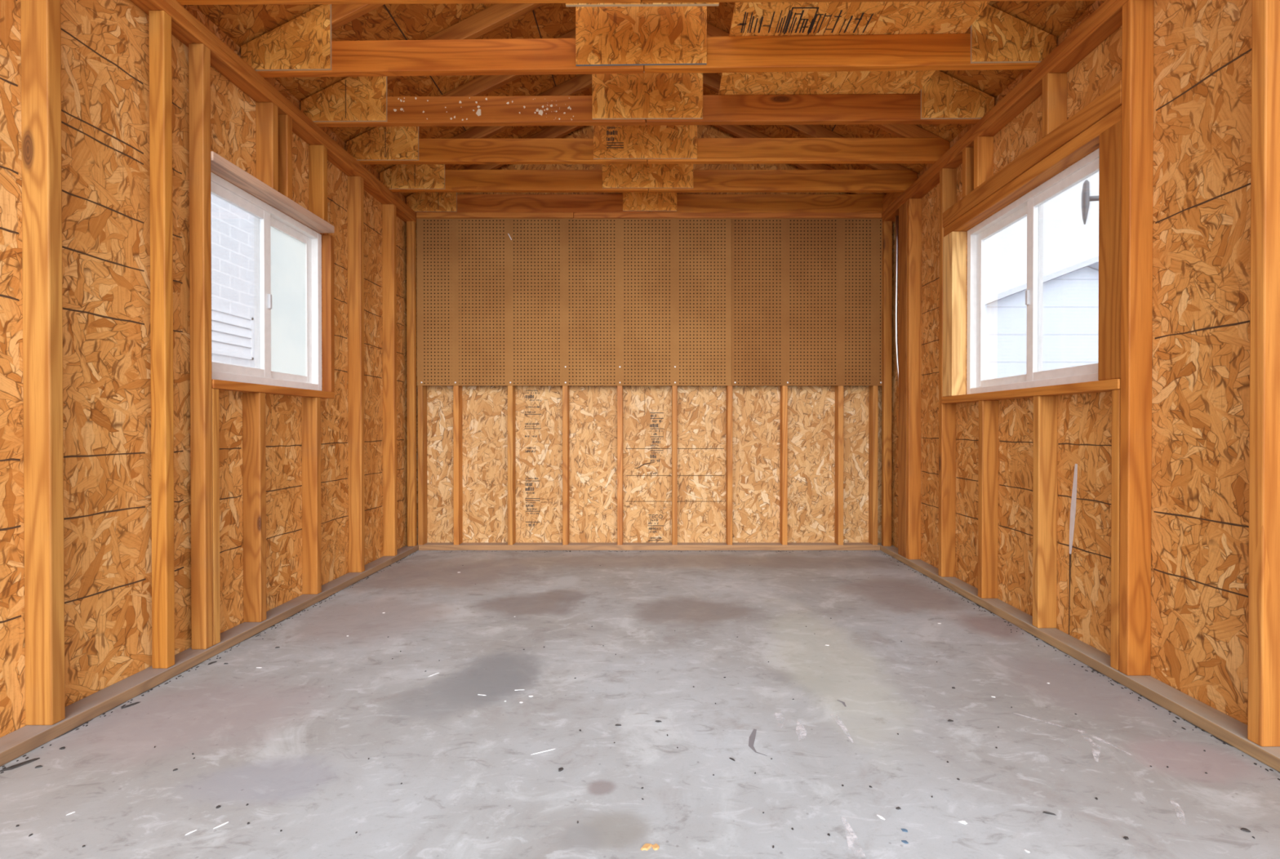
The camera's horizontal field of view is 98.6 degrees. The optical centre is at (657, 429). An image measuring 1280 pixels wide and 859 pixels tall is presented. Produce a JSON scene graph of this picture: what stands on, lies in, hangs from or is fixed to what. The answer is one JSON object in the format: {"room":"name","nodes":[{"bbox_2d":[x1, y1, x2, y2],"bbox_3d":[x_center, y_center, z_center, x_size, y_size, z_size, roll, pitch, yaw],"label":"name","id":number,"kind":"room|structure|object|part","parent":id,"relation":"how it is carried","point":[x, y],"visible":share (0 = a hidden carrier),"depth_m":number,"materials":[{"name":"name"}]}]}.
{"room":"empty garage","nodes":[
{"label":"empty garage","id":0,"kind":"room"},
{"bbox_2d":[0,0,407,737],"bbox_3d":[-1.860,-0.398,2.323,0.012,2.599,3.651,0,0,0],"label":"wall","id":1,"kind":"structure","parent":0,"point":[105,45],"depth_m":1.92,"materials":[{"name":"brown wood"}]},
{"bbox_2d":[210,171,321,391],"bbox_3d":[-1.881,-0.638,2.626,0.068,0.867,0.820,0,0,0],"label":"window","id":2,"kind":"structure","parent":1,"relation":"in","point":[266,264],"depth_m":2.60,"materials":[{"name":"white plastic"}]},
{"bbox_3d":[-1.871,-0.639,2.447,0.004,0.715,0.314,0,0,0],"label":"pane","id":3,"kind":"part","parent":2,"relation":"part of","materials":[{"name":"clear glass"}]},
{"bbox_3d":[-1.872,-0.639,2.447,0.022,0.803,0.402,0,0,0],"label":"sash","id":4,"kind":"part","parent":2,"relation":"part of","materials":[{"name":"glass"}]},
{"bbox_3d":[-1.897,-0.641,2.805,0.004,0.715,0.314,0,0,0],"label":"pane","id":5,"kind":"part","parent":2,"relation":"part of","materials":[{"name":"clear glass"}]},
{"bbox_3d":[-1.898,-0.641,2.805,0.022,0.803,0.402,0,0,0],"label":"sash","id":6,"kind":"part","parent":2,"relation":"part of","materials":[{"name":"glass"}]},
{"bbox_2d":[210,151,334,232],"bbox_3d":[-1.812,-1.092,2.601,0.086,0.038,0.825,0,0,0],"label":"board","id":7,"kind":"object","parent":1,"relation":"attached to","point":[220,166],"visible":0.76,"depth_m":2.52,"materials":[{"name":"brown wood"}]},
{"bbox_2d":[255,102,278,191],"bbox_3d":[-1.815,-1.311,2.557,0.080,0.399,0.038,0,0,0],"label":"stud","id":8,"kind":"object","parent":7,"relation":"on","point":[266,113],"visible":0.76,"depth_m":2.54,"materials":[{"name":"brown wood"}]},
{"bbox_2d":[277,114,292,199],"bbox_3d":[-1.815,-1.312,2.657,0.080,0.399,0.038,0,0,0],"label":"stud","id":9,"kind":"object","parent":7,"relation":"on","point":[285,122],"visible":0.51,"depth_m":2.64,"materials":[{"name":"brown wood"}]},
{"bbox_2d":[308,145,327,222],"bbox_3d":[-1.815,-1.313,2.942,0.080,0.399,0.038,0,0,0],"label":"stud","id":10,"kind":"object","parent":7,"relation":"on","point":[317,154],"visible":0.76,"depth_m":2.92,"materials":[{"name":"brown wood"}]},
{"bbox_2d":[129,0,416,223],"bbox_3d":[-1.815,-1.528,2.311,0.080,0.038,3.640,0,0,0],"label":"plate","id":11,"kind":"object","parent":1,"relation":"attached to","point":[182,29],"visible":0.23,"depth_m":2.46,"materials":[{"name":"brown wood"}]},
{"bbox_2d":[164,0,416,217],"bbox_3d":[-1.815,-1.566,2.311,0.080,0.038,3.640,0,0,0],"label":"plate","id":12,"kind":"object","parent":1,"relation":"attached to","point":[174,4],"visible":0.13,"depth_m":2.54,"materials":[{"name":"brown wood"}]},
{"bbox_2d":[176,0,1105,6],"bbox_3d":[-0.060,-2.077,2.022,3.582,0.995,0.060,0,0,0],"label":"roof truss","id":13,"kind":"object","parent":12,"relation":"on","point":[568,2],"visible":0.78,"depth_m":2.04,"materials":[{"name":"brown wood"}]},
{"bbox_2d":[718,1,886,94],"bbox_3d":[0.620,-1.728,2.105,0.610,0.012,1.530,0,0,0],"label":"sheet","id":14,"kind":"object","parent":13,"relation":"on","point":[812,18],"visible":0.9,"depth_m":2.36,"materials":[{"name":"brown wood"}]},
{"bbox_2d":[836,0,990,94],"bbox_3d":[1.133,-1.728,2.105,0.410,0.011,1.530,0,0,0],"label":"sheet","id":15,"kind":"object","parent":13,"relation":"on","point":[895,17],"visible":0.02,"depth_m":2.36,"materials":[{"name":"brown wood"}]},
{"bbox_2d":[301,3,994,127],"bbox_3d":[-0.060,-2.084,2.854,3.582,0.991,0.060,0,0,0],"label":"roof truss","id":16,"kind":"object","parent":12,"relation":"on","point":[615,99],"visible":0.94,"depth_m":2.83,"materials":[{"name":"brown wood"}]},
{"bbox_2d":[346,22,949,164],"bbox_3d":[-0.060,-2.086,3.277,3.582,0.991,0.061,0,0,0],"label":"roof truss","id":17,"kind":"object","parent":12,"relation":"on","point":[673,144],"visible":0.59,"depth_m":3.26,"materials":[{"name":"brown wood"}]},
{"bbox_2d":[240,4,1056,77],"bbox_3d":[-0.060,-2.081,2.432,3.582,0.991,0.060,0,0,1],"label":"roof truss","id":18,"kind":"object","parent":12,"relation":"on","point":[608,40],"visible":0.85,"depth_m":2.41,"materials":[{"name":"brown wood"}]},
{"bbox_2d":[379,72,917,192],"bbox_3d":[-0.060,-2.088,3.678,3.582,0.991,0.061,0,0,0],"label":"roof truss","id":19,"kind":"object","parent":12,"relation":"on","point":[883,177],"visible":0.58,"depth_m":3.66,"materials":[{"name":"brown wood"}]},
{"bbox_2d":[321,235,334,391],"bbox_3d":[-1.830,-0.641,3.057,0.050,0.867,0.035,0,0,0],"label":"board","id":20,"kind":"object","parent":1,"relation":"attached to","point":[327,241],"visible":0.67,"depth_m":3.04,"materials":[{"name":"brown wood"}]},
{"bbox_2d":[0,550,1279,858],"bbox_3d":[-0.050,0.953,2.055,3.900,0.101,4.500,0,0,0],"label":"floor","id":21,"kind":"structure","parent":0,"point":[292,738],"depth_m":1.61,"materials":[{"name":"concrete"}]},
{"bbox_2d":[0,757,39,771],"bbox_3d":[-1.723,0.905,1.486,0.021,0.003,0.075,0,0,26],"label":"crumb","id":22,"kind":"object","parent":21,"relation":"on","point":[24,762],"visible":1,"depth_m":1.48,"materials":[{"name":"grey"}]},
{"bbox_2d":[121,701,141,708],"bbox_3d":[-1.727,0.903,1.804,0.012,0.003,0.052,0,0,28],"label":"crumb","id":23,"kind":"object","parent":21,"relation":"on","point":[135,703],"visible":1,"depth_m":1.80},
{"bbox_2d":[0,542,418,766],"bbox_3d":[-1.810,0.883,2.325,0.090,0.038,3.640,0,0,0],"label":"plate","id":24,"kind":"object","parent":21,"relation":"on","point":[22,740],"visible":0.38,"depth_m":1.96,"materials":[{"name":"brown wood"}]},
{"bbox_2d":[20,0,65,724],"bbox_3d":[-1.815,-0.319,1.624,0.080,2.373,0.038,0,0,0],"label":"stud","id":25,"kind":"object","parent":24,"relation":"on","point":[40,20],"visible":1,"depth_m":1.61,"materials":[{"name":"brown wood"}]},
{"bbox_2d":[148,10,174,668],"bbox_3d":[-1.802,-0.321,2.001,0.055,2.373,0.035,0,0,0],"label":"stud","id":26,"kind":"object","parent":24,"relation":"on","point":[159,21],"visible":1,"depth_m":1.99,"materials":[{"name":"brown wood"}]},
{"bbox_2d":[188,43,213,648],"bbox_3d":[-1.804,-0.322,2.173,0.058,2.373,0.038,0,0,0],"label":"stud","id":27,"kind":"object","parent":24,"relation":"on","point":[199,55],"visible":1,"depth_m":2.16,"materials":[{"name":"brown wood"}]},
{"bbox_2d":[212,388,220,644],"bbox_3d":[-1.812,0.350,2.215,0.075,1.029,0.034,0,0,0],"label":"stud","id":28,"kind":"object","parent":24,"relation":"on","point":[215,411],"visible":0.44,"depth_m":2.21,"materials":[{"name":"brown wood"}]},
{"bbox_2d":[242,392,266,622],"bbox_3d":[-1.815,0.348,2.477,0.080,1.029,0.038,0,0,0],"label":"stud","id":29,"kind":"object","parent":24,"relation":"on","point":[254,440],"visible":1,"depth_m":2.46,"materials":[{"name":"brown wood"}]},
{"bbox_2d":[212,379,334,398],"bbox_3d":[-1.798,-0.185,2.607,0.054,0.036,0.824,0,0,0],"label":"board","id":30,"kind":"object","parent":29,"relation":"on","point":[220,384],"visible":0.76,"depth_m":2.51,"materials":[{"name":"brown wood"}]},
{"bbox_2d":[301,396,321,594],"bbox_3d":[-1.815,0.346,2.886,0.080,1.029,0.038,0,0,0],"label":"stud","id":31,"kind":"object","parent":24,"relation":"on","point":[311,406],"visible":1,"depth_m":2.87,"materials":[{"name":"brown wood"}]},
{"bbox_2d":[346,176,364,572],"bbox_3d":[-1.815,-0.328,3.312,0.080,2.373,0.038,0,0,0],"label":"stud","id":32,"kind":"object","parent":24,"relation":"on","point":[355,184],"visible":1,"depth_m":3.29,"materials":[{"name":"brown wood"}]},
{"bbox_2d":[382,204,397,555],"bbox_3d":[-1.815,-0.331,3.727,0.080,2.373,0.038,0,0,0],"label":"stud","id":33,"kind":"object","parent":24,"relation":"on","point":[388,211],"visible":1,"depth_m":3.71,"materials":[{"name":"brown wood"}]},
{"bbox_2d":[406,221,416,546],"bbox_3d":[-1.802,-0.332,4.032,0.055,2.373,0.038,0,0,0],"label":"stud","id":34,"kind":"object","parent":24,"relation":"on","point":[411,225],"visible":1,"depth_m":4.01,"materials":[{"name":"brown wood"}]},
{"bbox_2d":[66,571,1049,852],"bbox_3d":[-0.063,0.901,2.318,2.921,0.001,2.276,0,0,0],"label":"paint flecks","id":35,"kind":"object","parent":21,"relation":"on","point":[880,816],"visible":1,"depth_m":1.30,"materials":[{"name":"white paint"}]},
{"bbox_2d":[0,550,1279,848],"bbox_3d":[-0.061,0.899,2.601,3.409,0.002,2.892,0,0,0],"label":"floor grit","id":36,"kind":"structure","parent":21,"relation":"on","point":[1196,726],"depth_m":1.91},
{"bbox_2d":[418,542,879,550],"bbox_3d":[-0.060,0.872,4.101,3.407,0.040,0.088,0,0,0],"label":"plate","id":37,"kind":"object","parent":21,"relation":"on","point":[428,546],"visible":0.79,"depth_m":4.06,"materials":[{"name":"brown wood"}]},
{"bbox_2d":[417,385,427,545],"bbox_3d":[-1.751,-0.333,4.096,0.037,2.373,0.085,0,0,0],"label":"stud","id":38,"kind":"object","parent":37,"relation":"on","point":[422,389],"visible":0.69,"depth_m":4.06,"materials":[{"name":"brown wood"}]},
{"bbox_2d":[453,385,462,544],"bbox_3d":[-1.487,-0.333,4.096,0.039,2.373,0.085,0,0,0],"label":"stud","id":39,"kind":"object","parent":37,"relation":"on","point":[457,389],"visible":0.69,"depth_m":4.06,"materials":[{"name":"brown wood"}]},
{"bbox_2d":[507,385,515,544],"bbox_3d":[-1.087,-0.333,4.096,0.038,2.373,0.085,0,0,0],"label":"stud","id":40,"kind":"object","parent":37,"relation":"on","point":[511,388],"visible":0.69,"depth_m":4.06,"materials":[{"name":"brown wood"}]},
{"bbox_2d":[562,385,569,544],"bbox_3d":[-0.681,-0.333,4.096,0.038,2.373,0.085,0,0,0],"label":"stud","id":41,"kind":"object","parent":37,"relation":"on","point":[566,421],"visible":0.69,"depth_m":4.06,"materials":[{"name":"brown wood"}]},
{"bbox_2d":[416,218,731,385],"bbox_3d":[-0.614,-0.935,4.045,2.314,1.226,0.008,0,0,0],"label":"pegboard","id":42,"kind":"object","parent":41,"relation":"attached to","point":[500,301],"visible":1,"depth_m":4.04,"materials":[{"name":"wood"}]},
{"bbox_2d":[617,385,622,544],"bbox_3d":[-0.278,-0.333,4.096,0.038,2.373,0.085,0,0,0],"label":"stud","id":43,"kind":"object","parent":37,"relation":"on","point":[620,388],"visible":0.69,"depth_m":4.06,"materials":[{"name":"brown wood"}]},
{"bbox_2d":[671,385,677,544],"bbox_3d":[0.127,-0.333,4.096,0.038,2.373,0.085,0,0,0],"label":"stud","id":44,"kind":"object","parent":37,"relation":"on","point":[674,388],"visible":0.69,"depth_m":4.06,"materials":[{"name":"brown wood"}]},
{"bbox_2d":[725,385,732,544],"bbox_3d":[0.535,-0.333,4.096,0.038,2.373,0.085,0,0,0],"label":"stud","id":45,"kind":"object","parent":37,"relation":"on","point":[729,388],"visible":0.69,"depth_m":4.06,"materials":[{"name":"brown wood"}]},
{"bbox_2d":[779,385,787,544],"bbox_3d":[0.941,-0.333,4.096,0.038,2.373,0.085,0,0,0],"label":"stud","id":46,"kind":"object","parent":37,"relation":"on","point":[784,388],"visible":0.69,"depth_m":4.06,"materials":[{"name":"brown wood"}]},
{"bbox_2d":[834,385,843,544],"bbox_3d":[1.354,-0.333,4.096,0.039,2.373,0.085,0,0,0],"label":"stud","id":47,"kind":"object","parent":37,"relation":"on","point":[838,526],"visible":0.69,"depth_m":4.06,"materials":[{"name":"brown wood"}]},
{"bbox_2d":[731,218,882,385],"bbox_3d":[1.100,-0.935,4.045,1.110,1.226,0.008,0,0,0],"label":"pegboard","id":48,"kind":"object","parent":47,"relation":"attached to","point":[806,294],"visible":1,"depth_m":4.04,"materials":[{"name":"wood"}]},
{"bbox_2d":[868,385,878,544],"bbox_3d":[1.609,-0.333,4.096,0.038,2.373,0.085,0,0,0],"label":"stud","id":49,"kind":"object","parent":37,"relation":"on","point":[873,389],"visible":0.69,"depth_m":4.06,"materials":[{"name":"brown wood"}]},
{"bbox_2d":[640,843,659,850],"bbox_3d":[-0.016,0.906,1.196,0.041,0.003,0.019,0,0,0],"label":"scrap","id":50,"kind":"object","parent":21,"relation":"on","point":[646,846],"visible":1,"depth_m":1.19,"materials":[{"name":"beige wood"}]},
{"bbox_2d":[1042,810,1056,815],"bbox_3d":[0.925,0.906,1.299,0.029,0.003,0.004,0,0,21],"label":"crumb","id":51,"kind":"object","parent":21,"relation":"on","point":[1044,811],"visible":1,"depth_m":1.30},
{"bbox_2d":[877,542,1279,772],"bbox_3d":[1.690,0.883,2.325,0.091,0.038,3.640,0,0,0],"label":"plate","id":52,"kind":"object","parent":21,"relation":"on","point":[1220,725],"visible":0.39,"depth_m":1.94,"materials":[{"name":"brown wood"}]},
{"bbox_2d":[881,221,892,546],"bbox_3d":[1.682,-0.332,4.033,0.060,2.373,0.038,0,0,0],"label":"stud","id":53,"kind":"object","parent":52,"relation":"on","point":[886,357],"visible":1,"depth_m":4.02,"materials":[{"name":"brown wood"}]},
{"bbox_2d":[897,200,906,557],"bbox_3d":[1.682,-0.331,3.714,0.060,2.373,0.118,0,0,0],"label":"stud","id":54,"kind":"object","parent":52,"relation":"on","point":[903,209],"visible":0.51,"depth_m":3.70,"materials":[{"name":"brown wood"}]},
{"bbox_2d":[906,198,921,559],"bbox_3d":[1.694,-0.330,3.633,0.083,2.373,0.038,0,0,0],"label":"stud","id":55,"kind":"object","parent":52,"relation":"on","point":[913,372],"visible":1,"depth_m":3.62,"materials":[{"name":"brown wood"}]},
{"bbox_2d":[938,168,956,577],"bbox_3d":[1.694,-0.328,3.212,0.083,2.373,0.038,0,0,0],"label":"stud","id":56,"kind":"object","parent":52,"relation":"on","point":[948,176],"visible":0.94,"depth_m":3.20,"materials":[{"name":"brown wood"}]},
{"bbox_2d":[977,400,998,598],"bbox_3d":[1.694,0.356,2.817,0.083,1.010,0.038,0,0,0],"label":"stud","id":57,"kind":"object","parent":52,"relation":"on","point":[988,446],"visible":1,"depth_m":2.80,"materials":[{"name":"brown wood"}]},
{"bbox_2d":[1032,395,1057,627],"bbox_3d":[1.694,0.358,2.404,0.083,1.010,0.038,0,0,0],"label":"stud","id":58,"kind":"object","parent":52,"relation":"on","point":[1045,407],"visible":1,"depth_m":2.39,"materials":[{"name":"brown wood"}]},
{"bbox_2d":[941,378,1120,403],"bbox_3d":[1.692,-0.167,2.580,0.087,0.038,1.226,0,0,0],"label":"board","id":59,"kind":"object","parent":58,"relation":"on","point":[1106,385],"visible":0.76,"depth_m":2.36,"materials":[{"name":"brown wood"}]},
{"bbox_2d":[942,231,966,396],"bbox_3d":[1.694,-0.651,3.139,0.081,0.923,0.102,0,0,0],"label":"stud","id":60,"kind":"object","parent":59,"relation":"on","point":[954,244],"visible":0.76,"depth_m":3.09,"materials":[{"name":"brown wood"}]},
{"bbox_2d":[1097,120,1121,380],"bbox_3d":[1.695,-0.644,2.014,0.080,0.923,0.102,0,0,0],"label":"stud","id":61,"kind":"object","parent":59,"relation":"on","point":[1110,140],"visible":0.59,"depth_m":2.01,"materials":[{"name":"brown wood"}]},
{"bbox_2d":[1110,389,1119,670],"bbox_3d":[1.694,0.361,1.988,0.083,1.010,0.034,0,0,0],"label":"stud","id":62,"kind":"object","parent":52,"relation":"on","point":[1115,473],"visible":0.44,"depth_m":1.98,"materials":[{"name":"brown wood"}]},
{"bbox_2d":[1119,0,1154,675],"bbox_3d":[1.694,-0.321,1.945,0.083,2.373,0.038,0,0,0],"label":"stud","id":63,"kind":"object","parent":52,"relation":"on","point":[1138,15],"visible":1,"depth_m":1.93,"materials":[{"name":"brown wood"}]},
{"bbox_2d":[1247,0,1279,746],"bbox_3d":[1.694,-0.318,1.516,0.083,2.373,0.038,0,0,0],"label":"stud","id":64,"kind":"object","parent":52,"relation":"on","point":[1264,567],"visible":1,"depth_m":1.50,"materials":[{"name":"brown wood"}]},
{"bbox_2d":[1240,827,1250,831],"bbox_3d":[1.331,0.906,1.245,0.016,0.003,0.011,0,0,0],"label":"crumb","id":65,"kind":"object","parent":21,"relation":"on","point":[1246,829],"visible":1,"depth_m":1.24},
{"bbox_2d":[193,0,1095,198],"bbox_3d":[-0.061,-2.085,2.433,4.100,1.018,3.890,0,0,0],"label":"ceiling","id":66,"kind":"structure","parent":0,"point":[243,24],"depth_m":2.81,"materials":[{"name":"brown wood"}]},
{"bbox_2d":[416,124,881,542],"bbox_3d":[-0.060,-0.849,4.140,3.612,3.480,0.012,0,0,0],"label":"wall","id":67,"kind":"structure","parent":0,"point":[593,409],"depth_m":4.14,"materials":[{"name":"brown wood"}]},
{"bbox_2d":[416,217,881,218],"bbox_3d":[-0.061,-1.538,4.089,3.425,0.038,0.085,0,0,0],"label":"plate","id":68,"kind":"object","parent":67,"relation":"attached to","point":[416,218],"visible":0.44,"depth_m":4.05,"materials":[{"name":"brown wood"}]},
{"bbox_2d":[416,212,573,217],"bbox_3d":[-1.196,-1.577,4.088,1.156,0.038,0.087,0,0,0],"label":"plate","id":69,"kind":"object","parent":68,"relation":"on","point":[419,215],"visible":0.6,"depth_m":4.04,"materials":[{"name":"brown wood"}]},
{"bbox_2d":[573,213,881,217],"bbox_3d":[0.517,-1.577,4.089,2.268,0.038,0.085,0,0,0],"label":"plate","id":70,"kind":"object","parent":68,"relation":"on","point":[575,215],"visible":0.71,"depth_m":4.05,"materials":[{"name":"brown wood"}]},
{"bbox_2d":[406,124,885,213],"bbox_3d":[-0.060,-2.091,4.065,3.582,0.991,0.061,0,0,0],"label":"roof truss","id":71,"kind":"object","parent":70,"relation":"on","point":[626,202],"visible":0.6,"depth_m":4.05,"materials":[{"name":"brown wood"}]},
{"bbox_2d":[891,0,1252,724],"bbox_3d":[1.740,-0.397,2.323,0.012,2.598,3.651,0,0,0],"label":"wall","id":72,"kind":"structure","parent":0,"point":[1202,48],"depth_m":1.85,"materials":[{"name":"brown wood"}]},
{"bbox_2d":[894,215,898,386],"bbox_3d":[1.677,-0.311,3.813,0.069,2.332,0.021,0,0,0],"label":"conduit","id":73,"kind":"object","parent":72,"relation":"attached to","point":[896,216],"visible":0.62,"depth_m":3.80,"materials":[{"name":"metal"}]},
{"bbox_2d":[881,0,1128,222],"bbox_3d":[1.694,-1.566,2.311,0.083,0.038,3.640,0,0,0],"label":"plate","id":74,"kind":"object","parent":72,"relation":"attached to","point":[1106,4],"visible":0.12,"depth_m":2.54,"materials":[{"name":"brown wood"}]},
{"bbox_2d":[882,192,902,212],"bbox_3d":[1.672,-1.647,3.874,0.038,0.105,0.342,0,0,0],"label":"block","id":75,"kind":"object","parent":74,"relation":"on","point":[889,197],"visible":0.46,"depth_m":3.92,"materials":[{"name":"brown wood"}]},
{"bbox_2d":[942,80,1121,394],"bbox_3d":[1.725,-0.719,2.576,0.146,1.066,1.227,0,0,0],"label":"window","id":76,"kind":"structure","parent":72,"relation":"in","point":[1033,264],"depth_m":2.51,"materials":[{"name":"glass"}]},
{"bbox_2d":[962,146,973,197],"bbox_3d":[1.694,-1.383,2.966,0.083,0.259,0.038,0,0,0],"label":"stud","id":77,"kind":"object","parent":76,"relation":"on","point":[968,152],"visible":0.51,"depth_m":2.95,"materials":[{"name":"brown wood"}]},
{"bbox_2d":[973,136,993,189],"bbox_3d":[1.694,-1.383,2.856,0.083,0.259,0.038,0,0,0],"label":"stud","id":78,"kind":"object","parent":76,"relation":"on","point":[983,145],"visible":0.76,"depth_m":2.84,"materials":[{"name":"brown wood"}]},
{"bbox_3d":[1.781,-0.651,2.806,0.022,0.860,0.501,0,0,0],"label":"sash","id":79,"kind":"part","parent":76,"relation":"part of","materials":[{"name":"glass"}]},
{"bbox_3d":[1.780,-0.651,2.806,0.004,0.772,0.413,0,0,0],"label":"pane","id":80,"kind":"part","parent":76,"relation":"part of","materials":[{"name":"clear glass"}]},
{"bbox_3d":[1.683,-1.209,2.574,0.063,0.086,1.227,0,0,0],"label":"window header","id":81,"kind":"part","parent":76,"relation":"part of","materials":[{"name":"brown wood"}]},
{"bbox_3d":[1.698,-1.137,2.574,0.075,0.056,1.227,0,0,0],"label":"window header","id":82,"kind":"part","parent":76,"relation":"part of","materials":[{"name":"brown wood"}]},
{"bbox_2d":[1041,72,1066,137],"bbox_3d":[1.694,-1.380,2.346,0.083,0.259,0.038,0,0,0],"label":"stud","id":83,"kind":"object","parent":76,"relation":"on","point":[1054,113],"visible":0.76,"depth_m":2.33,"materials":[{"name":"brown wood"}]},
{"bbox_3d":[1.755,-0.648,2.349,0.022,0.860,0.501,0,0,0],"label":"sash","id":84,"kind":"part","parent":76,"relation":"part of","materials":[{"name":"white plastic"}]},
{"bbox_3d":[1.754,-0.648,2.349,0.004,0.772,0.413,0,0,0],"label":"pane","id":85,"kind":"part","parent":76,"relation":"part of","materials":[{"name":"clear glass"}]},
{"bbox_2d":[1068,463,1077,634],"bbox_3d":[1.733,0.503,2.294,0.002,0.722,0.042,0,0,0],"label":"metal strip","id":86,"kind":"object","parent":72,"relation":"attached to","point":[1073,509],"visible":1,"depth_m":2.30,"materials":[{"name":"silver metal"}]}
]}

